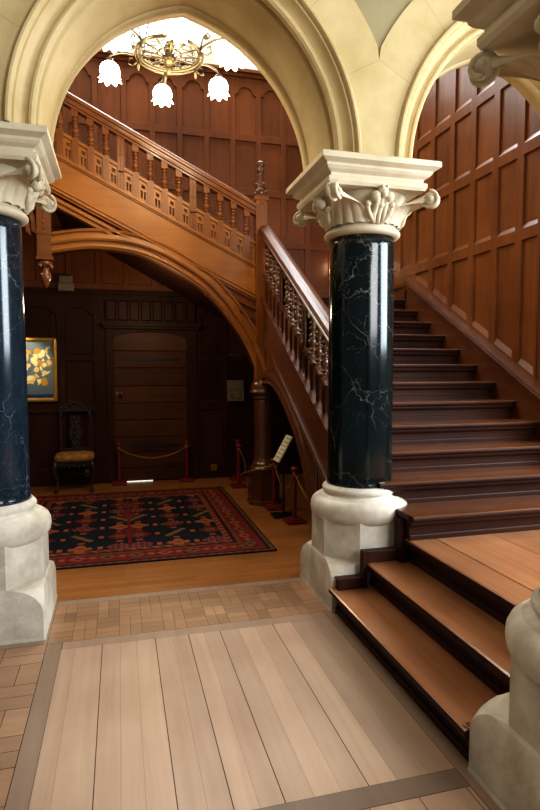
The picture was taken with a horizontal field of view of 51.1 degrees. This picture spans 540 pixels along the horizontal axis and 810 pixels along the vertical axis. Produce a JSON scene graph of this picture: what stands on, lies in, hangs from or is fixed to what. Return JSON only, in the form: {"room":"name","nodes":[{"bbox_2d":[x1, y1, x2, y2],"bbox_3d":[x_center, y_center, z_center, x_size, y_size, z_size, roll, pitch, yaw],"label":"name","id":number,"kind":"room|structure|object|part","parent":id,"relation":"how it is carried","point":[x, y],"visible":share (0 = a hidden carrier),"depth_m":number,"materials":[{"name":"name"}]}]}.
{"room":"historic interior","nodes":[
{"label":"historic interior","id":0,"kind":"room"},
{"bbox_2d":[22,49,329,486],"bbox_3d":[-1.941,-1.787,7.859,6.750,5.840,0.320,-1,4,-15],"label":"wall","id":1,"kind":"structure","parent":0,"point":[224,139],"depth_m":7.86,"materials":[{"name":"brown wood"}]},
{"bbox_2d":[26,338,57,401],"bbox_3d":[-3.155,-0.466,7.499,0.615,0.850,0.045,-1,4,-15],"label":"framed painting","id":2,"kind":"object","parent":1,"relation":"attached to","point":[41,353],"visible":0.62,"depth_m":7.54,"materials":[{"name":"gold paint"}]},
{"bbox_2d":[58,275,73,291],"bbox_3d":[-2.709,-1.614,7.509,0.200,0.200,0.120,-1,4,-15],"label":"wood block","id":3,"kind":"object","parent":1,"relation":"attached to","point":[65,283],"visible":1,"depth_m":7.46,"materials":[{"name":"brown wood"}]},
{"bbox_2d":[113,331,186,481],"bbox_3d":[-1.668,0.016,7.943,1.010,2.130,0.102,-1,4,-15],"label":"door","id":4,"kind":"structure","parent":1,"relation":"in","point":[150,367],"depth_m":7.96,"materials":[{"name":"brown wood"}]},
{"bbox_2d":[101,322,200,482],"bbox_3d":[-1.642,-0.026,7.940,1.350,2.215,0.140,-1,4,-15],"label":"trim","id":5,"kind":"structure","parent":1,"relation":"attached to","point":[188,331],"depth_m":7.92,"materials":[{"name":"brown wood"}]},
{"bbox_2d":[211,464,216,470],"bbox_3d":[-0.820,0.909,8.236,0.090,0.090,0.010,-1,4,-15],"label":"socket plate","id":6,"kind":"object","parent":1,"relation":"attached to","point":[213,466],"visible":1,"depth_m":8.23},
{"bbox_2d":[227,380,244,400],"bbox_3d":[-0.499,-0.206,8.202,0.250,0.300,0.101,-1,4,-15],"label":"wall box","id":7,"kind":"object","parent":1,"relation":"attached to","point":[232,395],"visible":1,"depth_m":8.18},
{"bbox_2d":[102,20,258,70],"bbox_3d":[-1.447,-4.285,5.758,7.010,4.800,4.310,-1,4,-15],"label":"wall","id":8,"kind":"structure","parent":0,"point":[196,32],"depth_m":7.81,"materials":[{"name":"paint"}]},
{"bbox_2d":[117,20,182,57],"bbox_3d":[-1.978,-5.479,7.617,1.580,1.460,0.120,-1,4,-15],"label":"window","id":9,"kind":"structure","parent":8,"relation":"in","point":[159,27],"depth_m":7.71,"materials":[{"name":"glass"}]},
{"bbox_2d":[213,33,256,68],"bbox_3d":[0.008,-5.514,8.146,1.710,1.460,0.120,-1,4,-15],"label":"window","id":10,"kind":"structure","parent":8,"relation":"in","point":[218,46],"depth_m":7.99,"materials":[{"name":"glass"}]},
{"bbox_2d":[0,473,501,809],"bbox_3d":[0.203,1.437,3.156,10.432,0.080,10.800,-1,4,-15],"label":"floor","id":11,"kind":"structure","parent":0,"point":[226,682],"depth_m":2.70,"materials":[{"name":"brown wood"}]},
{"bbox_2d":[0,121,60,645],"bbox_3d":[-1.724,-0.092,3.474,0.825,2.930,0.798,-1,4,-15],"label":"stone column","id":12,"kind":"structure","parent":11,"relation":"on","point":[28,160],"depth_m":3.34,"materials":[{"name":"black stone"}]},
{"bbox_3d":[-1.738,0.714,3.524,0.700,0.254,0.700,-1,4,-15],"label":"moulding","id":13,"kind":"part","parent":12,"relation":"part of","materials":[{"name":"white stone"}]},
{"bbox_2d":[52,400,95,493],"bbox_3d":[-2.563,0.531,7.412,0.538,1.169,0.474,-1,4,-15],"label":"chair","id":14,"kind":"object","parent":11,"relation":"on","point":[64,459],"visible":1,"depth_m":7.51,"materials":[{"name":"brown wood"}]},
{"bbox_3d":[-2.730,0.923,7.205,0.089,0.413,0.094,2,4,30],"label":"leg","id":15,"kind":"part","parent":14,"relation":"part of","materials":[{"name":"brown wood"}]},
{"bbox_3d":[-2.797,0.889,7.560,0.042,0.405,0.090,-2,4,-24],"label":"leg","id":16,"kind":"part","parent":14,"relation":"part of","materials":[{"name":"brown wood"}]},
{"bbox_3d":[-2.792,0.388,7.541,0.054,0.606,0.090,-1,4,-15],"label":"post","id":17,"kind":"part","parent":14,"relation":"part of","materials":[{"name":"brown wood"}]},
{"bbox_3d":[-2.563,0.666,7.418,0.505,0.102,0.422,-1,4,-15],"label":"seat","id":18,"kind":"part","parent":14,"relation":"part of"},
{"bbox_3d":[-2.617,0.010,7.578,0.430,0.150,0.061,-1,4,-15],"label":"crest rail","id":19,"kind":"part","parent":14,"relation":"part of","materials":[{"name":"brown wood"}]},
{"bbox_3d":[-2.608,0.591,7.585,0.370,0.030,0.025,-1,4,-15],"label":"rail","id":20,"kind":"part","parent":14,"relation":"part of","materials":[{"name":"brown wood"}]},
{"bbox_3d":[-2.434,0.382,7.636,0.053,0.605,0.090,-1,4,-15],"label":"post","id":21,"kind":"part","parent":14,"relation":"part of","materials":[{"name":"brown wood"}]},
{"bbox_3d":[-2.299,0.916,7.317,0.089,0.413,0.106,-1,4,-15],"label":"leg","id":22,"kind":"part","parent":14,"relation":"part of","materials":[{"name":"brown wood"}]},
{"bbox_2d":[112,442,126,485],"bbox_3d":[-2.068,0.806,7.746,0.200,0.580,0.200,-1,4,-15],"label":"stanchion","id":23,"kind":"object","parent":11,"relation":"on","point":[119,482],"visible":1,"depth_m":7.72,"materials":[{"name":"red metal"}]},
{"bbox_3d":[-2.068,0.806,7.746,0.048,0.500,0.047,-1,4,-15],"label":"post","id":24,"kind":"part","parent":23,"relation":"part of","materials":[{"name":"red metal"}]},
{"bbox_2d":[119,447,186,458],"bbox_3d":[-1.613,0.661,7.827,0.938,0.160,0.023,-1,4,-15],"label":"chain","id":25,"kind":"object","parent":23,"relation":"hanging from","point":[184,447],"visible":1,"depth_m":7.82,"materials":[{"name":"gold metal"}]},
{"bbox_2d":[35,486,276,569],"bbox_3d":[-1.490,1.207,5.953,2.482,0.012,2.745,-1,4,-15],"label":"patterned rug","id":26,"kind":"object","parent":11,"relation":"on","point":[112,528],"visible":0.88,"depth_m":5.60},
{"bbox_2d":[179,440,194,482],"bbox_3d":[-1.174,0.790,7.983,0.200,0.580,0.200,-1,4,-15],"label":"stanchion","id":27,"kind":"object","parent":11,"relation":"on","point":[186,479],"visible":1,"depth_m":7.96,"materials":[{"name":"red metal"}]},
{"bbox_3d":[-1.174,0.790,7.983,0.048,0.500,0.047,-1,4,-15],"label":"post","id":28,"kind":"part","parent":27,"relation":"part of","materials":[{"name":"red metal"}]},
{"bbox_2d":[230,439,245,480],"bbox_3d":[-0.460,0.784,8.081,0.200,0.580,0.200,-1,4,-15],"label":"stanchion","id":29,"kind":"object","parent":11,"relation":"on","point":[237,441],"visible":0.7,"depth_m":8.04,"materials":[{"name":"red metal"}]},
{"bbox_2d":[230,444,247,488],"bbox_3d":[-0.418,0.815,7.596,0.200,0.580,0.200,-1,4,-15],"label":"stanchion","id":30,"kind":"object","parent":11,"relation":"on","point":[238,484],"visible":1,"depth_m":7.57,"materials":[{"name":"red metal"}]},
{"bbox_3d":[-0.418,0.815,7.596,0.048,0.500,0.047,-1,4,-15],"label":"post","id":31,"kind":"part","parent":30,"relation":"part of","materials":[{"name":"red metal"}]},
{"bbox_2d":[240,451,271,475],"bbox_3d":[-0.306,0.748,6.955,0.292,0.220,1.221,-1,4,-21],"label":"chain","id":32,"kind":"object","parent":30,"relation":"hanging from","point":[245,472],"visible":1,"depth_m":6.63,"materials":[{"name":"gold metal"}]},
{"bbox_2d":[247,380,279,506],"bbox_3d":[-0.075,0.429,6.687,0.370,1.470,0.370,-1,4,-15],"label":"support post","id":33,"kind":"object","parent":11,"relation":"on","point":[260,480],"visible":0.78,"depth_m":6.58,"materials":[{"name":"brown wood"}]},
{"bbox_2d":[263,458,282,510],"bbox_3d":[0.046,0.892,6.418,0.200,0.580,0.200,-1,4,-15],"label":"stanchion","id":34,"kind":"object","parent":11,"relation":"on","point":[274,506],"visible":0.88,"depth_m":6.40,"materials":[{"name":"red metal"}]},
{"bbox_3d":[0.046,0.892,6.418,0.048,0.500,0.047,-1,4,-15],"label":"post","id":35,"kind":"part","parent":34,"relation":"part of","materials":[{"name":"metal"}]},
{"bbox_2d":[275,465,292,488],"bbox_3d":[0.152,0.803,6.131,0.023,0.219,0.542,-1,4,-20],"label":"chain","id":36,"kind":"object","parent":34,"relation":"hanging from","point":[275,465],"visible":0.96,"depth_m":6.20,"materials":[{"name":"gold metal"}]},
{"bbox_2d":[270,434,297,518],"bbox_3d":[0.148,0.765,6.105,0.260,0.874,0.200,-1,4,-15],"label":"stand","id":37,"kind":"object","parent":11,"relation":"on","point":[284,445],"visible":0.86,"depth_m":6.09,"materials":[{"name":"black metal"}]},
{"bbox_2d":[283,466,306,524],"bbox_3d":[0.254,0.929,5.854,0.200,0.580,0.200,-1,4,-15],"label":"stanchion","id":38,"kind":"object","parent":11,"relation":"on","point":[294,519],"visible":0.99,"depth_m":5.83,"materials":[{"name":"red metal"}]},
{"bbox_3d":[0.254,0.929,5.854,0.048,0.500,0.047,-1,4,-15],"label":"post","id":39,"kind":"part","parent":38,"relation":"part of","materials":[{"name":"red metal"}]},
{"bbox_2d":[295,475,307,500],"bbox_3d":[0.363,0.846,5.369,0.022,0.201,0.917,-1,4,-13],"label":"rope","id":40,"kind":"object","parent":38,"relation":"hanging from","point":[304,493],"visible":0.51,"depth_m":5.59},
{"bbox_2d":[286,149,441,611],"bbox_3d":[0.625,-0.128,4.016,0.836,2.930,0.798,-1,4,-15],"label":"stone column","id":41,"kind":"structure","parent":11,"relation":"on","point":[359,200],"depth_m":3.80,"materials":[{"name":"stone"}]},
{"bbox_3d":[0.642,0.678,4.074,0.700,0.254,0.700,-1,4,-15],"label":"moulding","id":42,"kind":"part","parent":41,"relation":"part of","materials":[{"name":"white stone"}]},
{"bbox_2d":[260,296,539,550],"bbox_3d":[1.106,-0.027,6.138,2.145,2.452,4.930,-1,4,-15],"label":"staircase","id":43,"kind":"structure","parent":11,"relation":"on","point":[462,465],"depth_m":4.68,"materials":[{"name":"brown wood"}]},
{"bbox_2d":[25,153,264,372],"bbox_3d":[-2.591,-1.924,6.656,4.840,3.450,1.783,-1,4,-15],"label":"staircase","id":44,"kind":"structure","parent":43,"relation":"on","point":[95,214],"depth_m":6.18,"materials":[{"name":"brown wood"}]},
{"bbox_3d":[-1.232,-1.919,6.197,2.190,1.486,0.112,-1,4,-15],"label":"string moulding","id":45,"kind":"part","parent":44,"relation":"part of","materials":[{"name":"brown wood"}]},
{"bbox_2d":[53,92,256,263],"bbox_3d":[-1.224,-2.465,6.170,2.210,1.809,0.140,-1,4,-15],"label":"balustrade","id":46,"kind":"object","parent":44,"relation":"on","point":[77,106],"visible":0.95,"depth_m":6.13,"materials":[{"name":"brown wood"}]},
{"bbox_3d":[-2.255,-2.750,5.876,0.066,0.302,0.064,-1,4,-15],"label":"pierced panel","id":47,"kind":"part","parent":46,"relation":"part of","materials":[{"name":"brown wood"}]},
{"bbox_3d":[-2.117,-2.683,5.917,0.085,0.312,0.064,-1,4,-15],"label":"pierced panel","id":48,"kind":"part","parent":46,"relation":"part of","materials":[{"name":"brown wood"}]},
{"bbox_3d":[-1.969,-2.611,5.961,0.085,0.312,0.064,-1,4,-15],"label":"pierced panel","id":49,"kind":"part","parent":46,"relation":"part of","materials":[{"name":"brown wood"}]},
{"bbox_3d":[-1.821,-2.539,6.006,0.085,0.312,0.064,-1,4,-15],"label":"pierced panel","id":50,"kind":"part","parent":46,"relation":"part of","materials":[{"name":"brown wood"}]},
{"bbox_3d":[-1.675,-2.468,6.049,0.081,0.310,0.064,-1,4,-15],"label":"pierced panel","id":51,"kind":"part","parent":46,"relation":"part of","materials":[{"name":"brown wood"}]},
{"bbox_3d":[-1.599,-2.571,6.063,0.076,0.630,0.064,-1,4,-15],"label":"panel post","id":52,"kind":"part","parent":46,"relation":"part of","materials":[{"name":"brown wood"}]},
{"bbox_3d":[-1.523,-2.394,6.095,0.081,0.310,0.064,-1,4,-15],"label":"pierced panel","id":53,"kind":"part","parent":46,"relation":"part of","materials":[{"name":"brown wood"}]},
{"bbox_3d":[-1.377,-2.323,6.138,0.085,0.312,0.064,-1,4,-15],"label":"pierced panel","id":54,"kind":"part","parent":46,"relation":"part of","materials":[{"name":"brown wood"}]},
{"bbox_3d":[-1.230,-2.251,6.183,0.085,0.312,0.064,-1,4,-15],"label":"pierced panel","id":55,"kind":"part","parent":46,"relation":"part of","materials":[{"name":"brown wood"}]},
{"bbox_3d":[-1.224,-2.754,6.151,2.210,1.230,0.140,-1,4,-15],"label":"handrail","id":56,"kind":"part","parent":46,"relation":"part of","materials":[{"name":"brown wood"}]},
{"bbox_3d":[-1.082,-2.179,6.227,0.085,0.312,0.064,-1,4,-15],"label":"pierced panel","id":57,"kind":"part","parent":46,"relation":"part of","materials":[{"name":"brown wood"}]},
{"bbox_3d":[-0.936,-2.108,6.270,0.081,0.310,0.064,-1,4,-15],"label":"pierced panel","id":58,"kind":"part","parent":46,"relation":"part of","materials":[{"name":"brown wood"}]},
{"bbox_3d":[-0.860,-2.211,6.284,0.076,0.630,0.064,-1,4,-15],"label":"panel post","id":59,"kind":"part","parent":46,"relation":"part of","materials":[{"name":"brown wood"}]},
{"bbox_3d":[-0.784,-2.035,6.316,0.081,0.310,0.064,-1,4,-15],"label":"pierced panel","id":60,"kind":"part","parent":46,"relation":"part of","materials":[{"name":"brown wood"}]},
{"bbox_3d":[-0.638,-1.964,6.359,0.085,0.312,0.064,-1,4,-15],"label":"pierced panel","id":61,"kind":"part","parent":46,"relation":"part of","materials":[{"name":"brown wood"}]},
{"bbox_3d":[-0.490,-1.892,6.404,0.085,0.312,0.064,-1,4,-15],"label":"pierced panel","id":62,"kind":"part","parent":46,"relation":"part of","materials":[{"name":"brown wood"}]},
{"bbox_3d":[-0.343,-1.820,6.448,0.085,0.312,0.064,-1,4,-15],"label":"pierced panel","id":63,"kind":"part","parent":46,"relation":"part of","materials":[{"name":"brown wood"}]},
{"bbox_3d":[-0.206,-1.753,6.489,0.062,0.300,0.064,-1,4,-15],"label":"pierced panel","id":64,"kind":"part","parent":46,"relation":"part of","materials":[{"name":"brown wood"}]},
{"bbox_2d":[252,161,328,423],"bbox_3d":[0.216,-1.232,5.412,0.202,2.948,2.520,-1,4,-15],"label":"balustrade","id":65,"kind":"object","parent":43,"relation":"on","point":[279,279],"visible":0.81,"depth_m":5.51,"materials":[{"name":"brown wood"}]},
{"bbox_3d":[-0.108,-1.333,6.542,0.160,2.085,0.160,-1,4,-15],"label":"newel post","id":66,"kind":"part","parent":65,"relation":"part of","materials":[{"name":"brown wood"}]},
{"bbox_3d":[0.039,-1.164,6.175,0.080,0.326,0.085,-1,4,-15],"label":"pierced panel","id":67,"kind":"part","parent":65,"relation":"part of","materials":[{"name":"brown wood"}]},
{"bbox_3d":[0.137,-1.093,5.810,0.064,0.720,0.076,-1,4,-15],"label":"panel post","id":68,"kind":"part","parent":65,"relation":"part of","materials":[{"name":"brown wood"}]},
{"bbox_3d":[0.197,-0.759,5.609,0.080,0.326,0.085,-1,4,-15],"label":"pierced panel","id":69,"kind":"part","parent":65,"relation":"part of","materials":[{"name":"brown wood"}]},
{"bbox_3d":[0.236,-0.658,5.468,0.080,0.326,0.085,-1,4,-15],"label":"pierced panel","id":70,"kind":"part","parent":65,"relation":"part of","materials":[{"name":"brown wood"}]},
{"bbox_3d":[0.257,-1.202,5.352,0.154,1.572,2.380,-1,4,-15],"label":"handrail","id":71,"kind":"part","parent":65,"relation":"part of","materials":[{"name":"brown wood"}]},
{"bbox_3d":[0.275,-0.556,5.326,0.080,0.326,0.085,-1,4,-15],"label":"pierced panel","id":72,"kind":"part","parent":65,"relation":"part of","materials":[{"name":"brown wood"}]},
{"bbox_3d":[0.335,-0.587,5.102,0.064,0.720,0.076,-1,4,-15],"label":"panel post","id":73,"kind":"part","parent":65,"relation":"part of","materials":[{"name":"brown wood"}]},
{"bbox_3d":[0.355,-0.353,5.041,0.080,0.324,0.081,-1,4,-15],"label":"pierced panel","id":74,"kind":"part","parent":65,"relation":"part of","materials":[{"name":"brown wood"}]},
{"bbox_3d":[0.394,-0.253,4.902,0.080,0.326,0.085,-1,4,-15],"label":"pierced panel","id":75,"kind":"part","parent":65,"relation":"part of","materials":[{"name":"brown wood"}]},
{"bbox_3d":[0.433,-0.151,4.760,0.080,0.326,0.085,-1,4,-15],"label":"pierced panel","id":76,"kind":"part","parent":65,"relation":"part of","materials":[{"name":"brown wood"}]},
{"bbox_3d":[0.472,-0.050,4.619,0.080,0.326,0.085,-1,4,-15],"label":"pierced panel","id":77,"kind":"part","parent":65,"relation":"part of","materials":[{"name":"brown wood"}]},
{"bbox_2d":[329,517,539,761],"bbox_3d":[2.640,1.125,2.638,3.820,0.610,3.185,-1,4,-15],"label":"entry steps","id":78,"kind":"structure","parent":11,"relation":"on","point":[435,616],"depth_m":3.04,"materials":[{"name":"brown wood"}]},
{"bbox_3d":[0.655,0.974,3.688,0.470,0.447,0.090,-1,4,-15],"label":"skirting","id":79,"kind":"part","parent":78,"relation":"part of","materials":[{"name":"brown wood"}]},
{"bbox_2d":[452,0,539,809],"bbox_3d":[1.183,0.010,1.919,0.836,2.930,0.798,-1,4,-15],"label":"stone column","id":80,"kind":"structure","parent":11,"relation":"on","point":[504,736],"depth_m":2.01,"materials":[{"name":"stone"}]},
{"bbox_3d":[1.201,0.816,1.977,0.700,0.254,0.700,-1,4,-15],"label":"moulding","id":81,"kind":"part","parent":80,"relation":"part of","materials":[{"name":"white stone"}]},
{"bbox_2d":[0,0,539,170],"bbox_3d":[0.087,-1.265,3.867,10.200,5.220,0.788,-1,4,-15],"label":"arches","id":82,"kind":"structure","parent":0,"point":[358,76],"depth_m":3.59,"materials":[{"name":"beige stone"}]},
{"bbox_3d":[-0.526,-2.196,3.642,2.100,1.247,0.788,-1,4,-15],"label":"arch moulding","id":83,"kind":"part","parent":82,"relation":"part of","materials":[{"name":"beige stone"}]},
{"bbox_3d":[1.725,-2.235,4.241,2.100,1.247,0.788,-1,4,-15],"label":"arch moulding","id":84,"kind":"part","parent":82,"relation":"part of","materials":[{"name":"beige stone"}]},
{"bbox_2d":[394,66,539,389],"bbox_3d":[1.873,-2.815,6.643,0.190,8.050,4.400,-1,4,-15],"label":"wall","id":85,"kind":"structure","parent":0,"point":[476,254],"depth_m":5.65,"materials":[{"name":"brown wood"}]},
{"bbox_2d":[394,280,539,440],"bbox_3d":[1.903,-0.357,6.397,0.100,2.323,4.800,-1,4,-15],"label":"baseboard","id":86,"kind":"structure","parent":85,"relation":"attached to","point":[510,384],"depth_m":5.65,"materials":[{"name":"brown wood"}]},
{"bbox_3d":[0.309,-5.193,2.776,10.200,2.800,10.850,-1,4,-15],"label":"ceiling","id":87,"kind":"structure","parent":0,"visible":0},
{"bbox_2d":[98,18,243,107],"bbox_3d":[-0.862,-4.666,4.723,1.191,3.655,1.333,-1,4,-15],"label":"chandelier","id":88,"kind":"object","parent":87,"relation":"hanging from","point":[178,29],"visible":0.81,"depth_m":4.82,"materials":[{"name":"gold metal"}]},
{"bbox_3d":[-1.407,-2.928,4.966,0.198,0.155,0.198,-1,4,-9],"label":"lamp shade","id":89,"kind":"part","parent":88,"relation":"part of","materials":[{"name":"white glass"}]},
{"bbox_3d":[-1.246,-2.893,4.431,0.198,0.155,0.198,-2,4,-24],"label":"lamp shade","id":90,"kind":"part","parent":88,"relation":"part of","materials":[{"name":"white glass"}]},
{"bbox_3d":[-1.280,-3.021,4.929,0.330,0.236,0.068,1,4,13],"label":"arm","id":91,"kind":"part","parent":88,"relation":"part of","materials":[{"name":"gold metal"}]},
{"bbox_3d":[-1.157,-2.994,4.519,0.068,0.236,0.330,4,5,43],"label":"arm","id":92,"kind":"part","parent":88,"relation":"part of","materials":[{"name":"gold metal"}]},
{"bbox_3d":[-0.985,-3.042,5.241,0.068,0.236,0.330,-1,4,-17],"label":"arm","id":93,"kind":"part","parent":88,"relation":"part of","materials":[{"name":"gold metal"}]},
{"bbox_3d":[-1.022,-2.955,5.372,0.198,0.155,0.198,-3,5,-39],"label":"lamp shade","id":94,"kind":"part","parent":88,"relation":"part of","materials":[{"name":"white glass"}]},
{"bbox_3d":[-0.841,-4.745,4.659,0.467,3.490,0.415,-1,4,-15],"label":"suspension chain","id":95,"kind":"part","parent":88,"relation":"part of","materials":[{"name":"gold metal"}]},
{"bbox_3d":[-0.702,-2.885,4.301,0.198,0.155,0.198,0,4,6],"label":"lamp shade","id":96,"kind":"part","parent":88,"relation":"part of","materials":[{"name":"white glass"}]},
{"bbox_3d":[-0.702,-2.872,4.302,0.070,0.070,0.070,-1,4,-17],"label":"bulb","id":97,"kind":"part","parent":88,"relation":"part of","materials":[{"name":"white glass"}]},
{"bbox_3d":[-0.567,-3.035,5.142,0.068,0.236,0.330,4,5,43],"label":"arm","id":98,"kind":"part","parent":88,"relation":"part of","materials":[{"name":"gold metal"}]},
{"bbox_3d":[-0.444,-3.008,4.732,0.330,0.236,0.068,1,4,13],"label":"arm","id":99,"kind":"part","parent":88,"relation":"part of","materials":[{"name":"gold metal"}]},
{"bbox_3d":[-0.478,-2.946,5.243,0.198,0.155,0.198,-2,4,-24],"label":"lamp shade","id":100,"kind":"part","parent":88,"relation":"part of","materials":[{"name":"white glass"}]},
{"bbox_3d":[-0.317,-2.911,4.708,0.198,0.155,0.198,-1,4,-9],"label":"lamp shade","id":101,"kind":"part","parent":88,"relation":"part of","materials":[{"name":"white glass"}]}
]}

